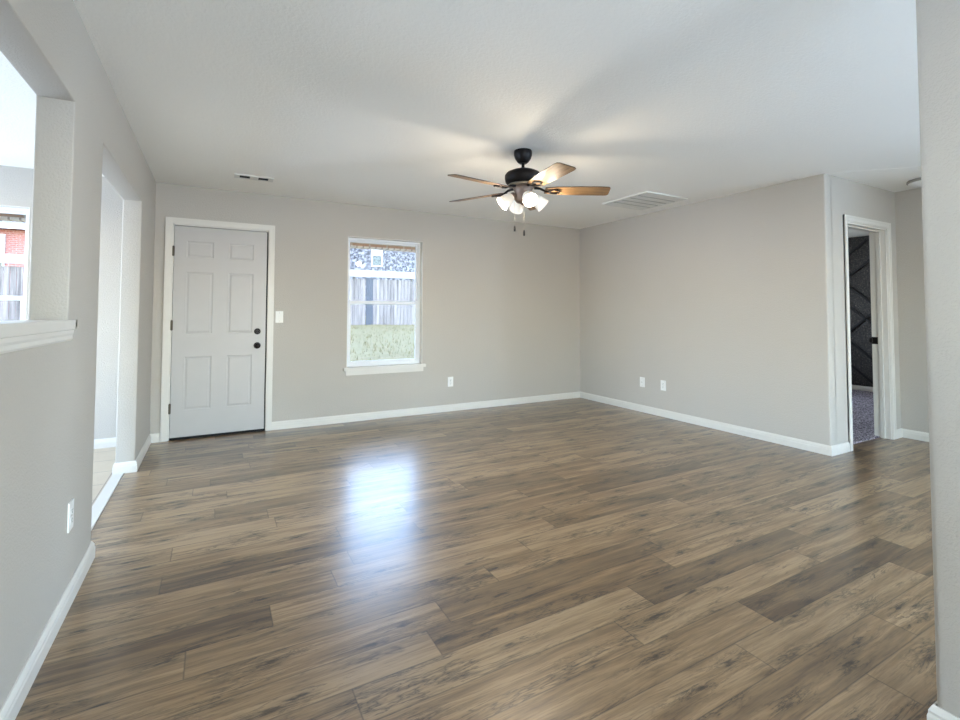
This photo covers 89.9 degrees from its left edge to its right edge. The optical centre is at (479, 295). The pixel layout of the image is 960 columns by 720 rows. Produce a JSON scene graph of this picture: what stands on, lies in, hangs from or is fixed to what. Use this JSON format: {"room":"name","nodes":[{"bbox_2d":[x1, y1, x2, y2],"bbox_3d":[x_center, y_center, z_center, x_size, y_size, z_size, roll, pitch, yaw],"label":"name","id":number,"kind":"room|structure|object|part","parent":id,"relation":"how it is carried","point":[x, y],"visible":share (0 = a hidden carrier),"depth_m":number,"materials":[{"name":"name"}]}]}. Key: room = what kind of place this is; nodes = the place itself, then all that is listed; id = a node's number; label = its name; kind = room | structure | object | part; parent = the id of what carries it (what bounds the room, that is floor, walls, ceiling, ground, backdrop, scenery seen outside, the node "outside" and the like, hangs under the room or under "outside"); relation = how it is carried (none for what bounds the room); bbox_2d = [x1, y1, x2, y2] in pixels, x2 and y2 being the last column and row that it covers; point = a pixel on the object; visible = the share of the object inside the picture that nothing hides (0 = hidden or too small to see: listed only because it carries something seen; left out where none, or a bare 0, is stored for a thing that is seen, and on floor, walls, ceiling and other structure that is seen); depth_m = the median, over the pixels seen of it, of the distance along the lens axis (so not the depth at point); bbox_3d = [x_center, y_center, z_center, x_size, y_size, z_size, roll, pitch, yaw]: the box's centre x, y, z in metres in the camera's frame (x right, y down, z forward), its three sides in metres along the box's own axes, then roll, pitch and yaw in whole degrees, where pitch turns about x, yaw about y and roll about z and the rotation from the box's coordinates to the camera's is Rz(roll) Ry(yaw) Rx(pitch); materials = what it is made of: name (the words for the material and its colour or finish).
{"room":"empty living room","nodes":[
{"label":"empty living room","id":0,"kind":"room"},
{"bbox_2d":[0,0,155,708],"bbox_3d":[-1.091,0.025,0.790,0.122,2.470,8.437,1,-2,-29],"label":"wall","id":1,"kind":"structure","parent":0,"point":[83,132],"depth_m":1.91,"materials":[{"name":"paint"}]},
{"bbox_2d":[0,320,76,353],"bbox_3d":[-1.254,0.109,1.087,0.166,0.083,1.880,1,-2,-29],"label":"sill","id":2,"kind":"structure","parent":1,"relation":"attached to","point":[15,335],"depth_m":1.51,"materials":[{"name":"white wood"}]},
{"bbox_2d":[0,541,94,719],"bbox_3d":[-0.514,1.162,-0.290,0.137,0.083,6.038,1,-2,-29],"label":"baseboard","id":3,"kind":"structure","parent":1,"relation":"attached to","point":[14,701],"depth_m":1.68,"materials":[{"name":"white wood"}]},
{"bbox_2d":[67,498,73,532],"bbox_3d":[-1.700,0.913,2.000,0.009,0.118,0.072,1,-2,-29],"label":"wall outlet","id":4,"kind":"object","parent":1,"relation":"attached to","point":[70,518],"visible":1,"depth_m":1.99,"materials":[{"name":"plastic"}]},
{"bbox_2d":[91,473,123,530],"bbox_3d":[-2.358,1.311,2.965,0.066,0.009,1.469,1,-2,-29],"label":"trim","id":5,"kind":"structure","parent":1,"relation":"attached to","point":[100,503],"depth_m":3.13,"materials":[{"name":"white wood"}]},
{"bbox_2d":[92,447,115,505],"bbox_3d":[-2.426,1.220,0.021,3.016,0.021,8.447,1,-2,-29],"label":"floor","id":6,"kind":"structure","parent":0,"point":[103,458],"depth_m":3.73,"materials":[{"name":"beige tile"}]},
{"bbox_2d":[0,213,414,249],"bbox_3d":[-0.382,0.165,6.193,12.900,3.140,0.110,1,-2,-29],"label":"brick wall","id":7,"kind":"structure","parent":0,"point":[1,214],"depth_m":5.65,"materials":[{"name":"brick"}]},
{"bbox_2d":[0,216,25,222],"bbox_3d":[-4.337,-0.766,4.055,1.115,0.212,0.118,1,-2,-29],"label":"lintel","id":8,"kind":"object","parent":7,"relation":"attached to","point":[11,219],"depth_m":4.17,"materials":[{"name":"beige brick"}]},
{"bbox_2d":[350,245,414,251],"bbox_3d":[-1.181,-0.661,5.788,1.101,0.212,0.118,1,-2,-29],"label":"lintel","id":9,"kind":"object","parent":7,"relation":"attached to","point":[351,246],"visible":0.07,"depth_m":5.78,"materials":[{"name":"beige brick"}]},
{"bbox_2d":[0,165,579,440],"bbox_3d":[-0.325,0.216,6.086,12.740,2.470,0.130,1,-2,-29],"label":"wall","id":10,"kind":"structure","parent":0,"point":[501,310],"depth_m":5.52,"materials":[{"name":"paint"}]},
{"bbox_2d":[0,205,29,319],"bbox_3d":[-4.269,0.033,3.899,0.987,1.591,0.166,1,-2,-29],"label":"window","id":11,"kind":"structure","parent":10,"relation":"in","point":[5,209],"depth_m":4.12,"materials":[{"name":"plastic"}]},
{"bbox_3d":[-4.290,0.356,3.925,0.859,0.724,0.023,1,-2,-29],"label":"sash","id":12,"kind":"part","parent":11,"relation":"part of","materials":[{"name":"plastic"}]},
{"bbox_3d":[-4.300,-0.349,3.970,0.859,0.765,0.022,1,-2,-29],"label":"sash","id":13,"kind":"part","parent":11,"relation":"part of","materials":[{"name":"plastic"}]},
{"bbox_2d":[94,433,159,473],"bbox_3d":[-4.157,1.282,3.335,3.156,0.083,0.930,1,-2,-29],"label":"baseboard","id":14,"kind":"structure","parent":10,"relation":"attached to","point":[130,466],"depth_m":4.05,"materials":[{"name":"white wood"}]},
{"bbox_2d":[160,217,274,441],"bbox_3d":[-2.586,0.320,4.798,0.961,2.120,0.199,1,-2,-29],"label":"door","id":15,"kind":"structure","parent":10,"relation":"in","point":[218,306],"depth_m":4.76,"materials":[{"name":"wood"}]},
{"bbox_3d":[-2.266,0.508,4.896,0.066,0.066,0.073,1,-2,-29],"label":"knob","id":16,"kind":"part","parent":15,"relation":"part of","materials":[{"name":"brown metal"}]},
{"bbox_2d":[275,311,282,322],"bbox_3d":[-2.096,0.222,5.025,0.075,0.120,0.018,1,-2,-29],"label":"light switch","id":17,"kind":"object","parent":10,"relation":"attached to","point":[278,314],"visible":1,"depth_m":5.03,"materials":[{"name":"plastic"}]},
{"bbox_2d":[343,236,425,375],"bbox_3d":[-1.113,0.118,5.633,0.973,1.560,0.166,1,-2,-29],"label":"window","id":18,"kind":"structure","parent":10,"relation":"in","point":[415,364],"depth_m":5.68,"materials":[{"name":"plastic"}]},
{"bbox_3d":[-1.134,0.426,5.659,0.845,0.724,0.023,1,-2,-29],"label":"sash","id":19,"kind":"part","parent":18,"relation":"part of","materials":[{"name":"glass"}]},
{"bbox_3d":[-1.143,-0.264,5.704,0.845,0.734,0.022,1,-2,-29],"label":"sash","id":20,"kind":"part","parent":18,"relation":"part of","materials":[{"name":"plastic"}]},
{"bbox_3d":[-1.101,0.827,5.583,0.973,0.033,0.110,1,-2,-29],"label":"sill","id":21,"kind":"part","parent":18,"relation":"part of","materials":[{"name":"white wood"}]},
{"bbox_2d":[448,377,452,386],"bbox_3d":[-0.365,1.065,5.955,0.072,0.118,0.009,1,-2,-29],"label":"wall outlet","id":22,"kind":"object","parent":10,"relation":"attached to","point":[450,379],"visible":1,"depth_m":5.95,"materials":[{"name":"plastic"}]},
{"bbox_2d":[272,392,849,455],"bbox_3d":[0.558,1.339,4.607,4.402,0.083,3.244,1,-2,-29],"label":"baseboard","id":23,"kind":"structure","parent":10,"relation":"attached to","point":[841,448],"depth_m":5.39,"materials":[{"name":"white wood"}]},
{"bbox_2d":[0,0,920,237],"bbox_3d":[1.767,-1.210,2.399,12.840,0.152,8.707,1,-2,-29],"label":"ceiling","id":24,"kind":"structure","parent":0,"point":[375,103],"depth_m":2.73,"materials":[{"name":"paint"}]},
{"bbox_2d":[234,173,273,181],"bbox_3d":[-2.051,-1.070,4.367,0.320,0.010,0.124,1,-2,-29],"label":"ceiling vent","id":25,"kind":"object","parent":24,"relation":"in","point":[236,175],"visible":1,"depth_m":4.35,"materials":[{"name":"metal"}]},
{"bbox_2d":[448,148,610,235],"bbox_3d":[0.321,-0.773,3.592,1.264,0.648,1.265,1,-2,-29],"label":"ceiling fan","id":26,"kind":"object","parent":24,"relation":"hanging from","point":[522,181],"visible":1,"depth_m":3.57,"materials":[{"name":"brown wood"}]},
{"bbox_3d":[-0.017,-0.788,3.861,0.497,0.006,0.141,-1,10,34],"label":"blade","id":27,"kind":"part","parent":26,"relation":"part of","materials":[{"name":"brown wood"}]},
{"bbox_3d":[-0.002,-0.805,3.375,0.497,0.006,0.141,2,9,-38],"label":"blade","id":28,"kind":"part","parent":26,"relation":"part of","materials":[{"name":"brown wood"}]},
{"bbox_3d":[0.207,-0.718,3.596,0.110,0.110,0.110,-38,7,-12],"label":"lamp shade","id":29,"kind":"part","parent":26,"relation":"part of","materials":[{"name":"white glass"}]},
{"bbox_3d":[0.295,-0.713,3.743,0.110,0.110,0.110,1,-40,-14],"label":"lamp shade","id":30,"kind":"part","parent":26,"relation":"part of","materials":[{"name":"white glass"}]},
{"bbox_3d":[0.353,-0.721,3.508,0.054,0.054,0.079,1,36,-14],"label":"light bulb","id":31,"kind":"part","parent":26,"relation":"part of","materials":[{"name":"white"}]},
{"bbox_3d":[0.353,-0.721,3.508,0.110,0.110,0.110,1,36,-14],"label":"lamp shade","id":32,"kind":"part","parent":26,"relation":"part of","materials":[{"name":"white glass"}]},
{"bbox_3d":[0.442,-0.715,3.654,0.110,0.110,0.110,39,-10,-10],"label":"lamp shade","id":33,"kind":"part","parent":26,"relation":"part of","materials":[{"name":"white glass"}]},
{"bbox_3d":[0.464,-0.809,3.239,0.141,0.006,0.497,14,-6,-19],"label":"blade","id":34,"kind":"part","parent":26,"relation":"part of","materials":[{"name":"brown wood"}]},
{"bbox_3d":[0.738,-0.794,3.641,0.497,0.006,0.141,0,-14,-2],"label":"blade","id":35,"kind":"part","parent":26,"relation":"part of","materials":[{"name":"brown wood"}]},
{"bbox_2d":[602,191,687,209],"bbox_3d":[1.782,-1.027,5.230,0.610,0.016,0.630,1,-2,-29],"label":"ceiling vent","id":36,"kind":"object","parent":24,"relation":"in","point":[644,200],"visible":1,"depth_m":5.18,"materials":[{"name":"white metal"}]},
{"bbox_2d":[906,177,921,187],"bbox_3d":[4.081,-1.027,4.370,0.310,0.060,0.310,1,-2,-29],"label":"ceiling light","id":37,"kind":"object","parent":24,"relation":"attached to","point":[914,183],"visible":0.28,"depth_m":4.38,"materials":[{"name":"glass"}]},
{"bbox_2d":[908,180,921,187],"bbox_3d":[4.081,-1.015,4.370,0.286,0.036,0.286,1,-2,-29],"label":"diffuser","id":38,"kind":"object","parent":37,"relation":"attached to","point":[911,183],"depth_m":4.39,"materials":[{"name":"plastic"}]},
{"bbox_2d":[15,398,936,719],"bbox_3d":[3.073,1.332,3.042,9.534,0.001,8.447,1,-2,-29],"label":"floor","id":39,"kind":"structure","parent":0,"point":[573,558],"depth_m":2.17,"materials":[{"name":"brown wood"}]},
{"bbox_2d":[579,174,836,445],"bbox_3d":[2.279,0.205,5.607,0.120,2.470,3.239,1,-2,-29],"label":"wall","id":40,"kind":"structure","parent":0,"point":[726,301],"depth_m":5.01,"materials":[{"name":"paint"}]},
{"bbox_2d":[640,377,644,386],"bbox_3d":[1.999,1.066,5.937,0.018,0.118,0.072,1,-2,-29],"label":"wall plate","id":41,"kind":"object","parent":40,"relation":"attached to","point":[642,379],"visible":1,"depth_m":5.93,"materials":[{"name":"plastic"}]},
{"bbox_2d":[661,380,665,390],"bbox_3d":[2.157,1.057,5.661,0.009,0.118,0.072,1,-2,-29],"label":"wall outlet","id":42,"kind":"object","parent":40,"relation":"attached to","point":[663,383],"visible":1,"depth_m":5.65,"materials":[{"name":"plastic"}]},
{"bbox_2d":[848,235,872,386],"bbox_3d":[6.038,0.288,7.672,0.120,2.470,3.239,1,-2,-29],"label":"wall","id":43,"kind":"structure","parent":0,"point":[859,281],"depth_m":7.59,"materials":[{"name":"paint"}]},
{"bbox_2d":[848,239,872,383],"bbox_3d":[5.889,0.255,7.799,0.021,2.267,2.421,1,-2,-29],"label":"trim","id":44,"kind":"structure","parent":43,"relation":"attached to","point":[865,240],"depth_m":7.59,"materials":[{"name":"black wood"}]},
{"bbox_2d":[852,385,872,391],"bbox_3d":[5.947,1.461,7.650,0.015,0.083,3.079,1,-2,-29],"label":"baseboard","id":45,"kind":"structure","parent":43,"relation":"attached to","point":[854,387],"depth_m":7.54,"materials":[{"name":"white wood"}]},
{"bbox_2d":[830,176,900,443],"bbox_3d":[4.928,0.201,5.292,4.259,2.470,0.135,1,-2,-29],"label":"wall","id":46,"kind":"structure","parent":0,"point":[848,197],"depth_m":4.32,"materials":[{"name":"paint"}]},
{"bbox_2d":[843,214,896,450],"bbox_3d":[3.623,0.332,4.568,0.884,2.107,0.168,1,-2,-29],"label":"door frame","id":47,"kind":"structure","parent":46,"relation":"in","point":[883,356],"depth_m":4.71,"materials":[{"name":"white wood"}]},
{"bbox_3d":[3.917,0.446,4.785,0.014,0.070,0.065,1,-2,-29],"label":"strike plate","id":48,"kind":"part","parent":47,"relation":"part of","materials":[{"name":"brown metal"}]},
{"bbox_2d":[852,389,879,443],"bbox_3d":[4.118,1.466,6.633,4.179,0.032,3.157,1,-2,-29],"label":"floor","id":49,"kind":"structure","parent":0,"point":[862,401],"depth_m":5.64,"materials":[{"name":"carpet"}]},
{"bbox_2d":[895,188,928,432],"bbox_3d":[5.503,0.103,2.504,0.120,2.470,5.328,1,-2,-29],"label":"wall","id":50,"kind":"structure","parent":0,"point":[908,203],"depth_m":4.71,"materials":[{"name":"paint"}]},
{"bbox_2d":[897,428,928,441],"bbox_3d":[5.358,1.275,2.453,0.140,0.083,5.188,1,-2,-29],"label":"baseboard","id":51,"kind":"structure","parent":50,"relation":"attached to","point":[911,434],"depth_m":4.67,"materials":[{"name":"white wood"}]},
{"bbox_2d":[916,0,959,717],"bbox_3d":[1.444,0.053,1.398,0.180,2.470,0.180,1,-2,-29],"label":"wall","id":52,"kind":"structure","parent":0,"point":[938,21],"depth_m":1.39,"materials":[{"name":"paint"}]},
{"bbox_2d":[927,701,959,719],"bbox_3d":[1.441,1.226,1.356,0.210,0.083,0.210,1,-2,-29],"label":"baseboard","id":53,"kind":"structure","parent":52,"relation":"attached to","point":[935,712],"depth_m":1.38,"materials":[{"name":"white wood"}]},
{"label":"outside","id":54,"kind":"structure","parent":0,"visible":0},
{"bbox_2d":[8,316,414,360],"bbox_3d":[-8.200,1.069,16.957,46.000,1.918,26.333,1,-2,-29],"label":"lawn","id":55,"kind":"structure","parent":54,"point":[356,346],"depth_m":14.11,"materials":[{"name":"green plant"}]},
{"bbox_2d":[0,221,25,310],"bbox_3d":[-22.942,-1.887,20.539,14.200,5.550,8.730,1,-2,-29],"label":"brick house","id":56,"kind":"structure","parent":55,"relation":"on","point":[12,234],"depth_m":18.61,"materials":[{"name":"red brick"}]},
{"bbox_3d":[-18.562,-1.988,18.388,0.480,0.660,0.015,1,-2,-29],"label":"pane","id":57,"kind":"part","parent":56,"relation":"part of","materials":[{"name":"white glass"}]},
{"bbox_2d":[0,254,414,324],"bbox_3d":[-9.164,0.021,16.676,24.090,2.270,0.240,1,-2,-29],"label":"wooden fence","id":58,"kind":"object","parent":55,"relation":"on","point":[374,290],"visible":0.16,"depth_m":19.18,"materials":[{"name":"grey wood"}]},
{"bbox_3d":[-14.412,0.036,13.766,2.394,1.848,0.026,1,-2,-29],"label":"picket panel","id":59,"kind":"part","parent":58,"relation":"part of","materials":[{"name":"grey wood"}]},
{"bbox_3d":[-6.000,0.221,18.388,2.394,1.848,0.026,1,-2,-29],"label":"picket panel","id":60,"kind":"part","parent":58,"relation":"part of","materials":[{"name":"grey wood"}]},
{"bbox_3d":[-3.897,0.267,19.544,2.394,1.849,0.026,1,-2,-29],"label":"picket panel","id":61,"kind":"part","parent":58,"relation":"part of","materials":[{"name":"grey wood"}]},
{"bbox_3d":[-1.795,0.314,20.699,2.394,1.848,0.026,1,-2,-29],"label":"picket panel","id":62,"kind":"part","parent":58,"relation":"part of","materials":[{"name":"grey wood"}]},
{"bbox_2d":[350,248,414,313],"bbox_3d":[-6.050,-2.459,29.282,17.200,7.400,9.730,1,-2,-29],"label":"brick house","id":63,"kind":"structure","parent":55,"relation":"on","point":[360,259],"depth_m":24.66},
{"bbox_3d":[-5.268,-2.360,24.573,0.460,0.510,0.015,1,-2,-29],"label":"pane","id":64,"kind":"part","parent":63,"relation":"part of","materials":[{"name":"white glass"}]},
{"bbox_3d":[-5.270,-1.790,24.553,0.460,0.510,0.015,1,-2,-29],"label":"pane","id":65,"kind":"part","parent":63,"relation":"part of","materials":[{"name":"glass"}]},
{"bbox_2d":[350,323,414,360],"bbox_3d":[-6.476,1.226,12.259,17.525,0.850,9.866,1,-2,-29],"label":"grass","id":66,"kind":"structure","parent":55,"relation":"on","point":[367,337],"depth_m":13.99,"materials":[{"name":"green plant"}]}
]}

